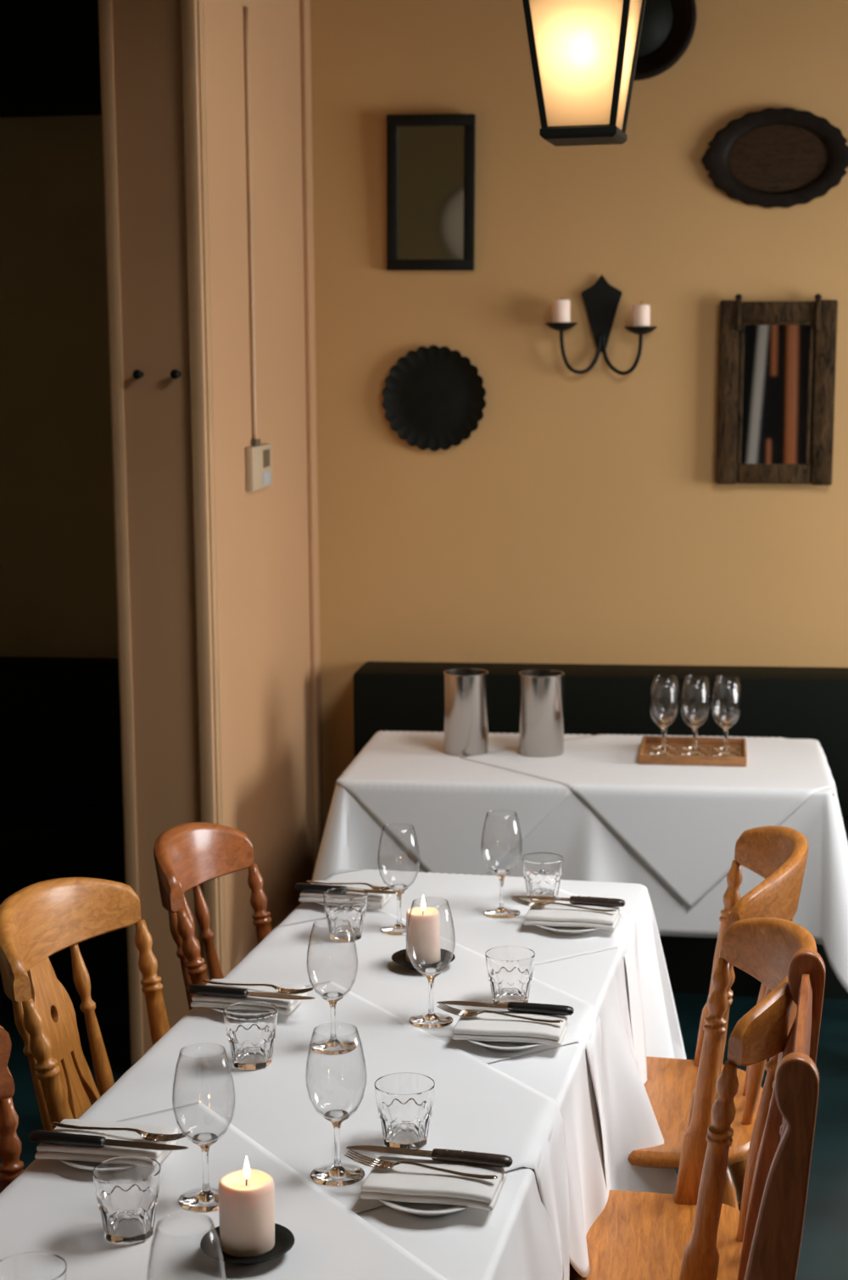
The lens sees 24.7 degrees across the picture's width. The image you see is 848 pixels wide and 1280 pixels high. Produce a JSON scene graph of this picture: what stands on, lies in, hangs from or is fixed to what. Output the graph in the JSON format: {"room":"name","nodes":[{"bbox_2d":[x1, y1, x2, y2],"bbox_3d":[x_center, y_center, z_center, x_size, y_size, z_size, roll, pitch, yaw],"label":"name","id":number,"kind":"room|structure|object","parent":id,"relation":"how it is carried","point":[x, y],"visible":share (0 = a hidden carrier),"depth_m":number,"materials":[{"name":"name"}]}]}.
{"room":"restaurant dining room","nodes":[
{"label":"restaurant dining room","id":0,"kind":"room"},
{"bbox_2d":[111,0,313,1054],"bbox_3d":[-0.558,-0.492,5.510,0.220,3.100,1.400,1,8,8],"label":"wall partition","id":1,"kind":"structure","parent":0,"point":[262,535],"depth_m":5.02,"materials":[{"name":"paint"}]},
{"bbox_2d":[98,0,144,1067],"bbox_3d":[-0.757,-0.393,4.834,0.030,3.100,0.016,1,8,8],"label":"trim","id":2,"kind":"structure","parent":1,"relation":"attached to","point":[105,6],"depth_m":4.83,"materials":[{"name":"paint"}]},
{"bbox_2d":[180,0,226,980],"bbox_3d":[-0.554,-0.390,4.801,0.038,3.100,0.026,1,8,8],"label":"trim","id":3,"kind":"structure","parent":1,"relation":"attached to","point":[188,8],"depth_m":4.77,"materials":[{"name":"paint"}]},
{"bbox_2d":[243,6,257,439],"bbox_3d":[-0.469,-1.110,5.240,0.016,1.162,0.015,1,8,8],"label":"cable","id":4,"kind":"object","parent":1,"relation":"attached to","point":[246,25],"visible":1,"depth_m":5.23,"materials":[{"name":"paint"}]},
{"bbox_2d":[245,438,272,491],"bbox_3d":[-0.455,-0.487,5.356,0.024,0.138,0.250,1,8,8],"label":"thermostat","id":5,"kind":"object","parent":1,"relation":"attached to","point":[258,456],"visible":1,"depth_m":5.30,"materials":[{"name":"beige plastic"}]},
{"bbox_2d":[300,0,323,871],"bbox_3d":[-0.354,-0.585,6.137,0.016,3.100,0.090,1,8,8],"label":"trim","id":6,"kind":"structure","parent":1,"relation":"attached to","point":[305,43],"depth_m":6.10,"materials":[{"name":"paint"}]},
{"bbox_2d":[0,0,847,832],"bbox_3d":[0.673,-0.588,6.104,6.700,3.100,0.120,1,8,8],"label":"wall","id":7,"kind":"structure","parent":0,"point":[585,518],"depth_m":6.06,"materials":[{"name":"paint"}]},
{"bbox_2d":[0,0,101,117],"bbox_3d":[-1.507,-1.833,5.994,1.780,0.410,0.320,1,8,8],"label":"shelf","id":8,"kind":"object","parent":7,"relation":"attached to","point":[50,54],"visible":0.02,"depth_m":5.81,"materials":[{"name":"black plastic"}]},
{"bbox_2d":[386,113,475,270],"bbox_3d":[0.021,-1.383,5.996,0.280,0.476,0.046,1,8,8],"label":"framed mirror","id":9,"kind":"object","parent":7,"relation":"attached to","point":[431,158],"visible":1,"depth_m":5.99,"materials":[{"name":"brown mirror"}]},
{"bbox_2d":[397,125,464,259],"bbox_3d":[0.021,-1.384,6.000,0.208,0.403,0.006,2,10,8],"label":"mirror glass","id":10,"kind":"object","parent":9,"relation":"on","point":[431,158],"depth_m":6.00,"materials":[{"name":"brown mirror"}]},
{"bbox_2d":[381,344,486,451],"bbox_3d":[0.033,-0.760,6.090,0.330,0.332,0.026,1,8,8],"label":"scalloped plate","id":11,"kind":"object","parent":7,"relation":"attached to","point":[433,396],"visible":1,"depth_m":6.09,"materials":[{"name":"black metal"}]},
{"bbox_2d":[545,273,657,374],"bbox_3d":[0.544,-0.969,5.954,0.346,0.309,0.102,1,8,8],"label":"candle sconce","id":12,"kind":"object","parent":7,"relation":"attached to","point":[601,300],"visible":1,"depth_m":5.98,"materials":[{"name":"black metal"}]},
{"bbox_2d":[552,296,570,322],"bbox_3d":[0.423,-1.008,5.965,0.055,0.094,0.055,1,8,8],"label":"candle","id":13,"kind":"object","parent":12,"relation":"on","point":[561,308],"visible":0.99,"depth_m":5.94,"materials":[{"name":"beige wax"}]},
{"bbox_2d":[631,301,650,326],"bbox_3d":[0.665,-0.991,5.934,0.055,0.094,0.055,1,8,8],"label":"candle","id":14,"kind":"object","parent":12,"relation":"on","point":[640,313],"visible":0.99,"depth_m":5.91,"materials":[{"name":"beige wax"}]},
{"bbox_2d":[634,0,696,80],"bbox_3d":[0.635,-1.879,5.845,0.372,0.372,0.027,1,8,8],"label":"round tray","id":15,"kind":"object","parent":7,"relation":"attached to","point":[668,26],"visible":0.45,"depth_m":5.84,"materials":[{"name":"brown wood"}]},
{"bbox_2d":[701,107,847,208],"bbox_3d":[1.068,-1.455,5.850,0.454,0.296,0.024,1,8,8],"label":"oval tray","id":16,"kind":"object","parent":7,"relation":"attached to","point":[768,158],"visible":1,"depth_m":5.85,"materials":[{"name":"brown wood"}]},
{"bbox_2d":[715,293,838,485],"bbox_3d":[1.079,-0.766,5.931,0.352,0.579,0.053,1,8,8],"label":"mirror","id":17,"kind":"object","parent":7,"relation":"attached to","point":[777,366],"visible":1,"depth_m":5.93,"materials":[{"name":"brown wood"}]},
{"bbox_2d":[737,324,815,464],"bbox_3d":[1.081,-0.755,5.946,0.224,0.434,0.008,1,8,8],"label":"mirror glass","id":18,"kind":"object","parent":17,"relation":"on","point":[776,377],"depth_m":5.94,"materials":[{"name":"black mirror"}]},
{"bbox_2d":[0,970,847,1279],"bbox_3d":[0.192,1.526,2.694,6.700,0.100,7.500,1,8,8],"label":"floor","id":19,"kind":"structure","parent":0,"point":[824,1252],"depth_m":5.03,"materials":[{"name":"carpet"}]},
{"bbox_2d":[0,1025,23,1192],"bbox_3d":[-0.481,1.021,2.535,0.537,0.959,0.460,1,8,13],"label":"chair","id":20,"kind":"object","parent":19,"relation":"on","point":[11,1166],"visible":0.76,"depth_m":2.70,"materials":[{"name":"brown wood"}]},
{"bbox_2d":[0,656,128,973],"bbox_3d":[-1.602,0.534,6.198,1.970,0.887,0.619,1,8,8],"label":"banquette","id":21,"kind":"object","parent":19,"relation":"on","point":[60,739],"visible":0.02,"depth_m":6.15,"materials":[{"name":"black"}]},
{"bbox_2d":[0,800,124,861],"bbox_3d":[-1.618,0.585,6.083,1.970,0.100,0.375,1,8,8],"label":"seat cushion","id":22,"kind":"object","parent":21,"relation":"on","point":[30,831],"depth_m":5.85,"materials":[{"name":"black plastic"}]},
{"bbox_2d":[0,877,170,1131],"bbox_3d":[-0.452,0.910,3.263,0.485,0.973,0.478,2,9,15],"label":"chair","id":23,"kind":"object","parent":19,"relation":"on","point":[41,919],"visible":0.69,"depth_m":3.29,"materials":[{"name":"brown wood"}]},
{"bbox_2d":[153,821,272,1010],"bbox_3d":[-0.279,0.846,3.761,0.464,0.953,0.375,2,9,17],"label":"chair","id":24,"kind":"object","parent":19,"relation":"on","point":[187,856],"visible":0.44,"depth_m":3.81,"materials":[{"name":"brown wood"}]},
{"bbox_2d":[352,661,847,999],"bbox_3d":[1.758,0.573,5.748,4.008,0.887,0.619,1,8,8],"label":"banquette","id":25,"kind":"object","parent":19,"relation":"on","point":[788,702],"visible":0.26,"depth_m":5.91,"materials":[{"name":"black leather"}]},
{"bbox_2d":[570,916,817,1279],"bbox_3d":[0.359,0.935,3.041,0.487,0.973,0.517,1,8,8],"label":"chair","id":26,"kind":"object","parent":19,"relation":"on","point":[690,1233],"visible":0.63,"depth_m":3.07,"materials":[{"name":"brown wood"}]},
{"bbox_2d":[627,825,808,1211],"bbox_3d":[0.468,0.846,3.656,0.487,0.974,0.540,1,8,10],"label":"chair","id":27,"kind":"object","parent":19,"relation":"on","point":[779,854],"visible":0.39,"depth_m":3.60,"materials":[{"name":"brown wood"}]},
{"bbox_2d":[737,948,826,1279],"bbox_3d":[0.304,0.986,2.677,0.463,1.046,0.456,1,8,13],"label":"chair","id":28,"kind":"object","parent":19,"relation":"on","point":[774,1229],"visible":1,"depth_m":2.38,"materials":[{"name":"brown wood"}]},
{"bbox_3d":[0.458,0.703,5.411,1.285,0.747,0.693,1,8,8],"label":"side table","id":29,"kind":"object","parent":19,"relation":"on","visible":0},
{"bbox_2d":[312,738,847,992],"bbox_3d":[0.457,0.592,5.395,1.518,0.531,0.926,1,8,8],"label":"tablecloth","id":30,"kind":"object","parent":29,"relation":"on","point":[590,851],"visible":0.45,"depth_m":5.02,"materials":[{"name":"white fabric"}]},
{"bbox_2d":[335,730,592,875],"bbox_3d":[0.293,0.494,5.400,1.010,0.341,0.742,1,8,8],"label":"cloth","id":31,"kind":"object","parent":30,"relation":"on","point":[448,823],"visible":0.79,"depth_m":5.08,"materials":[{"name":"white fabric"}]},
{"bbox_2d":[443,668,488,755],"bbox_3d":[0.118,0.201,5.433,0.126,0.227,0.126,1,8,8],"label":"wine cooler","id":32,"kind":"object","parent":31,"relation":"on","point":[466,690],"visible":1,"depth_m":5.38,"materials":[{"name":"silver metal"}]},
{"bbox_2d":[459,733,836,909],"bbox_3d":[0.608,0.485,5.355,1.041,0.319,0.756,1,8,8],"label":"cloth","id":33,"kind":"object","parent":30,"relation":"on","point":[685,824],"visible":0.77,"depth_m":5.00,"materials":[{"name":"white fabric"}]},
{"bbox_2d":[519,669,564,757],"bbox_3d":[0.328,0.204,5.404,0.126,0.227,0.126,1,8,8],"label":"wine cooler","id":34,"kind":"object","parent":33,"relation":"on","point":[541,691],"visible":1,"depth_m":5.36,"materials":[{"name":"silver metal"}]},
{"bbox_2d":[638,736,747,766],"bbox_3d":[0.746,0.307,5.367,0.290,0.026,0.271,1,8,9],"label":"wooden tray","id":35,"kind":"object","parent":33,"relation":"on","point":[647,742],"visible":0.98,"depth_m":5.34,"materials":[{"name":"brown wood"}]},
{"bbox_2d":[648,679,678,754],"bbox_3d":[0.659,0.214,5.330,0.082,0.205,0.082,-6,10,-34],"label":"wine glass","id":36,"kind":"object","parent":35,"relation":"on","point":[663,725],"visible":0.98,"depth_m":5.33,"materials":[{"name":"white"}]},
{"bbox_2d":[648,679,678,725],"bbox_3d":[0.659,0.173,5.325,0.082,0.122,0.082,-6,10,-34],"label":"bowl","id":37,"kind":"object","parent":36,"relation":"on","point":[659,723],"depth_m":5.33,"materials":[{"name":"clear glass"}]},
{"bbox_2d":[650,676,680,750],"bbox_3d":[0.674,0.202,5.413,0.082,0.205,0.082,7,11,41],"label":"wine glass","id":38,"kind":"object","parent":35,"relation":"on","point":[665,719],"visible":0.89,"depth_m":5.41,"materials":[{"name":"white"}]},
{"bbox_2d":[650,676,680,719],"bbox_3d":[0.674,0.161,5.407,0.082,0.122,0.082,7,11,41],"label":"bowl","id":39,"kind":"object","parent":38,"relation":"on","point":[663,718],"depth_m":5.41,"materials":[{"name":"clear glass"}]},
{"bbox_2d":[680,679,709,755],"bbox_3d":[0.744,0.215,5.319,0.082,0.205,0.082,3,9,21],"label":"wine glass","id":40,"kind":"object","parent":35,"relation":"on","point":[694,752],"visible":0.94,"depth_m":5.32,"materials":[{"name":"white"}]},
{"bbox_2d":[680,679,709,725],"bbox_3d":[0.743,0.174,5.313,0.082,0.122,0.082,3,9,21],"label":"bowl","id":41,"kind":"object","parent":40,"relation":"on","point":[697,679],"depth_m":5.31,"materials":[{"name":"clear glass"}]},
{"bbox_2d":[681,676,711,751],"bbox_3d":[0.759,0.203,5.402,0.082,0.205,0.082,-2,8,-11],"label":"wine glass","id":42,"kind":"object","parent":35,"relation":"on","point":[695,720],"visible":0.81,"depth_m":5.40,"materials":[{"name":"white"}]},
{"bbox_2d":[681,676,711,720],"bbox_3d":[0.758,0.162,5.396,0.082,0.122,0.082,-2,8,-11],"label":"bowl","id":43,"kind":"object","parent":42,"relation":"on","point":[692,718],"depth_m":5.40,"materials":[{"name":"clear glass"}]},
{"bbox_2d":[710,680,741,756],"bbox_3d":[0.828,0.216,5.308,0.082,0.205,0.082,5,10,35],"label":"wine glass","id":44,"kind":"object","parent":35,"relation":"on","point":[725,726],"visible":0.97,"depth_m":5.31,"materials":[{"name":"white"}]},
{"bbox_2d":[710,680,741,726],"bbox_3d":[0.827,0.175,5.302,0.082,0.122,0.082,-5,9,-28],"label":"bowl","id":45,"kind":"object","parent":44,"relation":"on","point":[723,724],"depth_m":5.30,"materials":[{"name":"clear glass"}]},
{"bbox_2d":[712,677,742,752],"bbox_3d":[0.843,0.204,5.391,0.082,0.205,0.082,-7,10,-38],"label":"wine glass","id":46,"kind":"object","parent":35,"relation":"on","point":[730,749],"visible":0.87,"depth_m":5.39,"materials":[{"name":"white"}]},
{"bbox_2d":[712,677,742,720],"bbox_3d":[0.843,0.163,5.385,0.082,0.122,0.082,-7,10,-38],"label":"bowl","id":47,"kind":"object","parent":46,"relation":"on","point":[717,678],"depth_m":5.38,"materials":[{"name":"clear glass"}]},
{"bbox_3d":[-0.143,1.064,2.943,0.670,0.747,2.614,1,8,13],"label":"dining table","id":48,"kind":"object","parent":19,"relation":"on","visible":0},
{"bbox_2d":[331,868,686,1279],"bbox_3d":[-0.115,0.928,2.926,0.909,0.481,2.808,1,8,13],"label":"tablecloth","id":49,"kind":"object","parent":48,"relation":"on","point":[517,1239],"visible":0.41,"depth_m":3.16,"materials":[{"name":"white fabric"}]},
{"bbox_2d":[0,1101,447,1279],"bbox_3d":[-0.414,0.940,2.377,0.727,0.354,0.819,-6,10,-32],"label":"cloth","id":50,"kind":"object","parent":49,"relation":"on","point":[51,1206],"visible":0.62,"depth_m":2.47,"materials":[{"name":"white fabric"}]},
{"bbox_2d":[0,1252,67,1279],"bbox_3d":[-0.442,0.747,2.172,0.085,0.088,0.085,-7,11,-39],"label":"water tumbler","id":51,"kind":"object","parent":50,"relation":"on","point":[28,1266],"visible":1,"depth_m":2.20,"materials":[{"name":"clear glass"}]},
{"bbox_2d":[60,1159,100,1171],"bbox_3d":[-0.433,0.709,2.679,0.150,0.017,0.150,1,8,11],"label":"plate","id":52,"kind":"object","parent":50,"relation":"on","point":[88,1165],"visible":0.12,"depth_m":2.63,"materials":[{"name":"white ceramic"}]},
{"bbox_2d":[34,1118,178,1163],"bbox_3d":[-0.436,0.693,2.674,0.176,0.023,0.107,1,8,11],"label":"folded napkin","id":53,"kind":"object","parent":52,"relation":"on","point":[45,1150],"visible":0.66,"depth_m":2.64,"materials":[{"name":"white fabric"}]},
{"bbox_2d":[28,1129,188,1150],"bbox_3d":[-0.429,0.681,2.626,0.227,0.016,0.022,1,8,13],"label":"steak knife","id":54,"kind":"object","parent":53,"relation":"on","point":[39,1136],"visible":1,"depth_m":2.63,"materials":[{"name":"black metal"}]},
{"bbox_2d":[50,1121,191,1141],"bbox_3d":[-0.420,0.675,2.667,0.208,0.014,0.025,2,9,17],"label":"fork","id":55,"kind":"object","parent":53,"relation":"on","point":[148,1136],"visible":0.98,"depth_m":2.66,"materials":[{"name":"silver metal"}]},
{"bbox_2d":[92,1155,161,1245],"bbox_3d":[-0.373,0.708,2.437,0.085,0.088,0.085,0,8,5],"label":"water tumbler","id":56,"kind":"object","parent":50,"relation":"on","point":[126,1187],"visible":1,"depth_m":2.41,"materials":[{"name":"clear glass"}]},
{"bbox_2d":[172,1046,235,1212],"bbox_3d":[-0.287,0.634,2.530,0.082,0.205,0.082,-2,8,-13],"label":"wine glass","id":57,"kind":"object","parent":50,"relation":"on","point":[205,1198],"visible":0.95,"depth_m":2.53,"materials":[{"name":"clear glass"}]},
{"bbox_2d":[172,1046,235,1142],"bbox_3d":[-0.287,0.593,2.525,0.082,0.122,0.082,-2,8,-13],"label":"bowl","id":58,"kind":"object","parent":57,"relation":"on","point":[204,1137],"depth_m":2.53,"materials":[{"name":"clear glass"}]},
{"bbox_2d":[200,1223,295,1264],"bbox_3d":[-0.217,0.749,2.385,0.116,0.019,0.116,1,8,8],"label":"dish","id":59,"kind":"object","parent":50,"relation":"on","point":[284,1238],"visible":0.55,"depth_m":2.37,"materials":[{"name":"black ceramic"}]},
{"bbox_2d":[217,1156,274,1257],"bbox_3d":[-0.218,0.688,2.377,0.068,0.116,0.068,-3,9,-15],"label":"pillar candle","id":60,"kind":"object","parent":59,"relation":"on","point":[246,1195],"visible":0.99,"depth_m":2.35,"materials":[{"name":"beige wax"}]},
{"bbox_2d":[78,980,570,1279],"bbox_3d":[-0.236,0.899,2.934,0.719,0.432,0.847,-6,10,-32],"label":"cloth","id":61,"kind":"object","parent":49,"relation":"on","point":[477,1106],"visible":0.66,"depth_m":2.92,"materials":[{"name":"white fabric"}]},
{"bbox_2d":[211,1007,223,1012],"bbox_3d":[-0.293,0.620,3.295,0.150,0.017,0.150,2,8,14],"label":"plate","id":62,"kind":"object","parent":61,"relation":"on","point":[218,1009],"visible":0.14,"depth_m":3.25,"materials":[{"name":"white ceramic"}]},
{"bbox_2d":[190,978,307,1014],"bbox_3d":[-0.297,0.604,3.290,0.176,0.023,0.107,2,8,14],"label":"folded napkin","id":63,"kind":"object","parent":62,"relation":"on","point":[284,1006],"visible":0.6,"depth_m":3.26,"materials":[{"name":"white fabric"}]},
{"bbox_2d":[185,983,315,1000],"bbox_3d":[-0.292,0.592,3.242,0.227,0.016,0.022,2,9,16],"label":"steak knife","id":64,"kind":"object","parent":63,"relation":"on","point":[192,988],"visible":1,"depth_m":3.24,"materials":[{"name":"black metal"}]},
{"bbox_2d":[201,979,317,994],"bbox_3d":[-0.281,0.586,3.283,0.208,0.014,0.025,2,9,20],"label":"fork","id":65,"kind":"object","parent":63,"relation":"on","point":[278,989],"visible":0.99,"depth_m":3.27,"materials":[{"name":"silver metal"}]},
{"bbox_2d":[223,1000,278,1070],"bbox_3d":[-0.271,0.622,3.033,0.085,0.088,0.085,0,8,4],"label":"water tumbler","id":66,"kind":"object","parent":61,"relation":"on","point":[250,1026],"visible":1,"depth_m":3.01,"materials":[{"name":"clear glass"}]},
{"bbox_2d":[306,921,357,1055],"bbox_3d":[-0.146,0.552,3.098,0.082,0.205,0.082,-3,9,-17],"label":"wine glass","id":67,"kind":"object","parent":61,"relation":"on","point":[333,1045],"visible":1,"depth_m":3.10,"materials":[{"name":"clear glass"}]},
{"bbox_2d":[306,921,357,998],"bbox_3d":[-0.146,0.511,3.092,0.082,0.122,0.082,-3,9,-17],"label":"bowl","id":68,"kind":"object","parent":67,"relation":"on","point":[332,994],"depth_m":3.09,"materials":[{"name":"clear glass"}]},
{"bbox_2d":[305,1025,366,1186],"bbox_3d":[-0.118,0.623,2.608,0.082,0.205,0.082,-8,11,-44],"label":"wine glass","id":69,"kind":"object","parent":61,"relation":"on","point":[336,1174],"visible":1,"depth_m":2.61,"materials":[{"name":"clear glass"}]},
{"bbox_2d":[305,1025,366,1118],"bbox_3d":[-0.118,0.581,2.602,0.082,0.122,0.082,-8,11,-44],"label":"bowl","id":70,"kind":"object","parent":69,"relation":"on","point":[335,1114],"depth_m":2.60,"materials":[{"name":"clear glass"}]},
{"bbox_2d":[374,1072,435,1149],"bbox_3d":[-0.027,0.665,2.720,0.085,0.088,0.085,-4,9,-21],"label":"water tumbler","id":71,"kind":"object","parent":61,"relation":"on","point":[405,1101],"visible":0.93,"depth_m":2.69,"materials":[{"name":"clear glass"}]},
{"bbox_2d":[379,1199,469,1215],"bbox_3d":[0.009,0.727,2.540,0.150,0.017,0.150,1,8,13],"label":"plate","id":72,"kind":"object","parent":61,"relation":"on","point":[421,1209],"visible":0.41,"depth_m":2.50,"materials":[{"name":"white ceramic"}]},
{"bbox_2d":[360,1156,506,1210],"bbox_3d":[0.013,0.710,2.540,0.176,0.023,0.107,1,8,13],"label":"folded napkin","id":73,"kind":"object","parent":72,"relation":"on","point":[403,1182],"visible":0.9,"depth_m":2.51,"materials":[{"name":"white fabric"}]},
{"bbox_2d":[344,1148,497,1179],"bbox_3d":[-0.004,0.691,2.542,0.208,0.014,0.025,2,9,18],"label":"fork","id":74,"kind":"object","parent":73,"relation":"on","point":[376,1163],"visible":1,"depth_m":2.55,"materials":[{"name":"silver metal"}]},
{"bbox_2d":[346,1145,512,1168],"bbox_3d":[0.006,0.685,2.583,0.227,0.016,0.022,2,9,14],"label":"steak knife","id":75,"kind":"object","parent":73,"relation":"on","point":[441,1154],"visible":1,"depth_m":2.57,"materials":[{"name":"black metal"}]},
{"bbox_2d":[190,907,607,1190],"bbox_3d":[-0.161,0.784,3.390,0.712,0.335,0.847,-6,10,-32],"label":"cloth","id":76,"kind":"object","parent":49,"relation":"on","point":[282,956],"visible":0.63,"depth_m":3.47,"materials":[{"name":"white fabric"}]},
{"bbox_2d":[323,887,367,942],"bbox_3d":[-0.150,0.526,3.696,0.085,0.088,0.085,-3,9,-16],"label":"water tumbler","id":77,"kind":"object","parent":76,"relation":"on","point":[343,905],"visible":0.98,"depth_m":3.67,"materials":[{"name":"clear glass"}]},
{"bbox_2d":[377,826,419,935],"bbox_3d":[-0.048,0.460,3.737,0.082,0.205,0.082,0,8,3],"label":"wine glass","id":78,"kind":"object","parent":76,"relation":"on","point":[399,929],"visible":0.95,"depth_m":3.74,"materials":[{"name":"clear glass"}]},
{"bbox_2d":[377,826,419,888],"bbox_3d":[-0.049,0.419,3.731,0.082,0.122,0.082,0,8,3],"label":"bowl","id":79,"kind":"object","parent":78,"relation":"on","point":[395,886],"depth_m":3.73,"materials":[{"name":"clear glass"}]},
{"bbox_2d":[391,948,455,971],"bbox_3d":[-0.001,0.585,3.522,0.116,0.019,0.116,1,8,8],"label":"dish","id":80,"kind":"object","parent":76,"relation":"on","point":[399,957],"visible":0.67,"depth_m":3.51,"materials":[{"name":"black ceramic"}]},
{"bbox_2d":[406,895,441,965],"bbox_3d":[-0.002,0.521,3.513,0.064,0.122,0.064,-7,10,-38],"label":"pillar candle","id":81,"kind":"object","parent":80,"relation":"on","point":[423,930],"visible":0.99,"depth_m":3.49,"materials":[{"name":"beige wax"}]},
{"bbox_2d":[405,899,455,1028],"bbox_3d":[0.011,0.533,3.217,0.082,0.205,0.082,-6,10,-36],"label":"wine glass","id":82,"kind":"object","parent":76,"relation":"on","point":[430,1020],"visible":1,"depth_m":3.22,"materials":[{"name":"clear glass"}]},
{"bbox_2d":[405,899,455,974],"bbox_3d":[0.011,0.492,3.211,0.082,0.122,0.082,-6,10,-36],"label":"bowl","id":83,"kind":"object","parent":82,"relation":"on","point":[428,970],"depth_m":3.21,"materials":[{"name":"clear glass"}]},
{"bbox_2d":[468,1039,542,1051],"bbox_3d":[0.137,0.641,3.131,0.150,0.017,0.150,1,8,12],"label":"plate","id":84,"kind":"object","parent":76,"relation":"on","point":[495,1046],"visible":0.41,"depth_m":3.09,"materials":[{"name":"white ceramic"}]},
{"bbox_2d":[452,1009,569,1046],"bbox_3d":[0.140,0.624,3.130,0.176,0.023,0.107,1,8,12],"label":"folded napkin","id":85,"kind":"object","parent":84,"relation":"on","point":[485,1026],"visible":0.91,"depth_m":3.10,"materials":[{"name":"white fabric"}]},
{"bbox_2d":[437,1002,563,1022],"bbox_3d":[0.123,0.606,3.132,0.208,0.014,0.025,2,9,17],"label":"fork","id":86,"kind":"object","parent":85,"relation":"on","point":[449,1009],"visible":1,"depth_m":3.14,"materials":[{"name":"silver metal"}]},
{"bbox_2d":[436,1000,574,1015],"bbox_3d":[0.133,0.600,3.173,0.227,0.016,0.022,2,8,13],"label":"steak knife","id":87,"kind":"object","parent":85,"relation":"on","point":[511,1006],"visible":1,"depth_m":3.16,"materials":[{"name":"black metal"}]},
{"bbox_2d":[485,945,535,1004],"bbox_3d":[0.147,0.579,3.315,0.085,0.088,0.085,-3,9,-17],"label":"water tumbler","id":88,"kind":"object","parent":76,"relation":"on","point":[510,969],"visible":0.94,"depth_m":3.29,"materials":[{"name":"clear glass"}]},
{"bbox_2d":[278,868,647,1084],"bbox_3d":[-0.052,0.742,3.843,0.817,0.380,0.761,-6,10,-32],"label":"cloth","id":89,"kind":"object","parent":49,"relation":"on","point":[467,896],"visible":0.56,"depth_m":3.82,"materials":[{"name":"white fabric"}]},
{"bbox_2d":[314,901,371,908],"bbox_3d":[-0.153,0.528,3.933,0.150,0.017,0.150,1,8,12],"label":"plate","id":90,"kind":"object","parent":89,"relation":"on","point":[321,903],"visible":0.12,"depth_m":3.89,"materials":[{"name":"white ceramic"}]},
{"bbox_2d":[298,880,392,906],"bbox_3d":[-0.157,0.512,3.929,0.176,0.023,0.107,1,8,12],"label":"folded napkin","id":91,"kind":"object","parent":90,"relation":"on","point":[377,899],"visible":0.44,"depth_m":3.90,"materials":[{"name":"white fabric"}]},
{"bbox_2d":[294,883,404,894],"bbox_3d":[-0.150,0.501,3.881,0.227,0.016,0.022,2,8,14],"label":"steak knife","id":92,"kind":"object","parent":91,"relation":"on","point":[299,886],"visible":0.57,"depth_m":3.89,"materials":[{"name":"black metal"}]},
{"bbox_2d":[306,880,404,890],"bbox_3d":[-0.141,0.495,3.922,0.208,0.014,0.025,2,9,18],"label":"fork","id":93,"kind":"object","parent":91,"relation":"on","point":[374,887],"visible":0.74,"depth_m":3.92,"materials":[{"name":"silver metal"}]},
{"bbox_2d":[480,809,522,918],"bbox_3d":[0.154,0.443,3.848,0.082,0.205,0.082,5,10,35],"label":"wine glass","id":94,"kind":"object","parent":89,"relation":"on","point":[501,912],"visible":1,"depth_m":3.85,"materials":[{"name":"clear glass"}]},
{"bbox_2d":[480,809,522,873],"bbox_3d":[0.154,0.402,3.842,0.082,0.122,0.082,-5,9,-28],"label":"bowl","id":95,"kind":"object","parent":94,"relation":"on","point":[497,871],"depth_m":3.84,"materials":[{"name":"clear glass"}]},
{"bbox_2d":[521,852,564,902],"bbox_3d":[0.242,0.487,3.952,0.085,0.088,0.085,0,8,3],"label":"water tumbler","id":96,"kind":"object","parent":89,"relation":"on","point":[542,871],"visible":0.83,"depth_m":3.92,"materials":[{"name":"clear glass"}]},
{"bbox_2d":[537,925,599,935],"bbox_3d":[0.284,0.550,3.757,0.150,0.017,0.150,1,8,13],"label":"plate","id":97,"kind":"object","parent":89,"relation":"on","point":[571,930],"visible":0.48,"depth_m":3.71,"materials":[{"name":"white ceramic"}]},
{"bbox_2d":[523,902,620,930],"bbox_3d":[0.288,0.534,3.757,0.176,0.023,0.107,1,8,13],"label":"folded napkin","id":98,"kind":"object","parent":97,"relation":"on","point":[550,914],"visible":0.95,"depth_m":3.72,"materials":[{"name":"white fabric"}]},
{"bbox_2d":[511,896,616,911],"bbox_3d":[0.271,0.515,3.759,0.208,0.014,0.025,2,9,19],"label":"fork","id":99,"kind":"object","parent":98,"relation":"on","point":[515,898],"visible":1,"depth_m":3.77,"materials":[{"name":"silver metal"}]},
{"bbox_2d":[510,895,625,906],"bbox_3d":[0.282,0.509,3.800,0.227,0.016,0.022,2,9,15],"label":"steak knife","id":100,"kind":"object","parent":98,"relation":"on","point":[573,899],"visible":1,"depth_m":3.78,"materials":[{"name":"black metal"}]},
{"bbox_3d":[0.167,-1.641,2.236,6.700,0.100,7.500,1,8,8],"label":"ceiling","id":101,"kind":"structure","parent":0,"visible":0},
{"bbox_2d":[522,0,646,146],"bbox_3d":[0.341,-1.462,4.105,0.248,0.792,0.248,2,8,14],"label":"hanging lantern","id":102,"kind":"object","parent":101,"relation":"hanging from","point":[584,53],"visible":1,"depth_m":4.06,"materials":[{"name":"black metal"}]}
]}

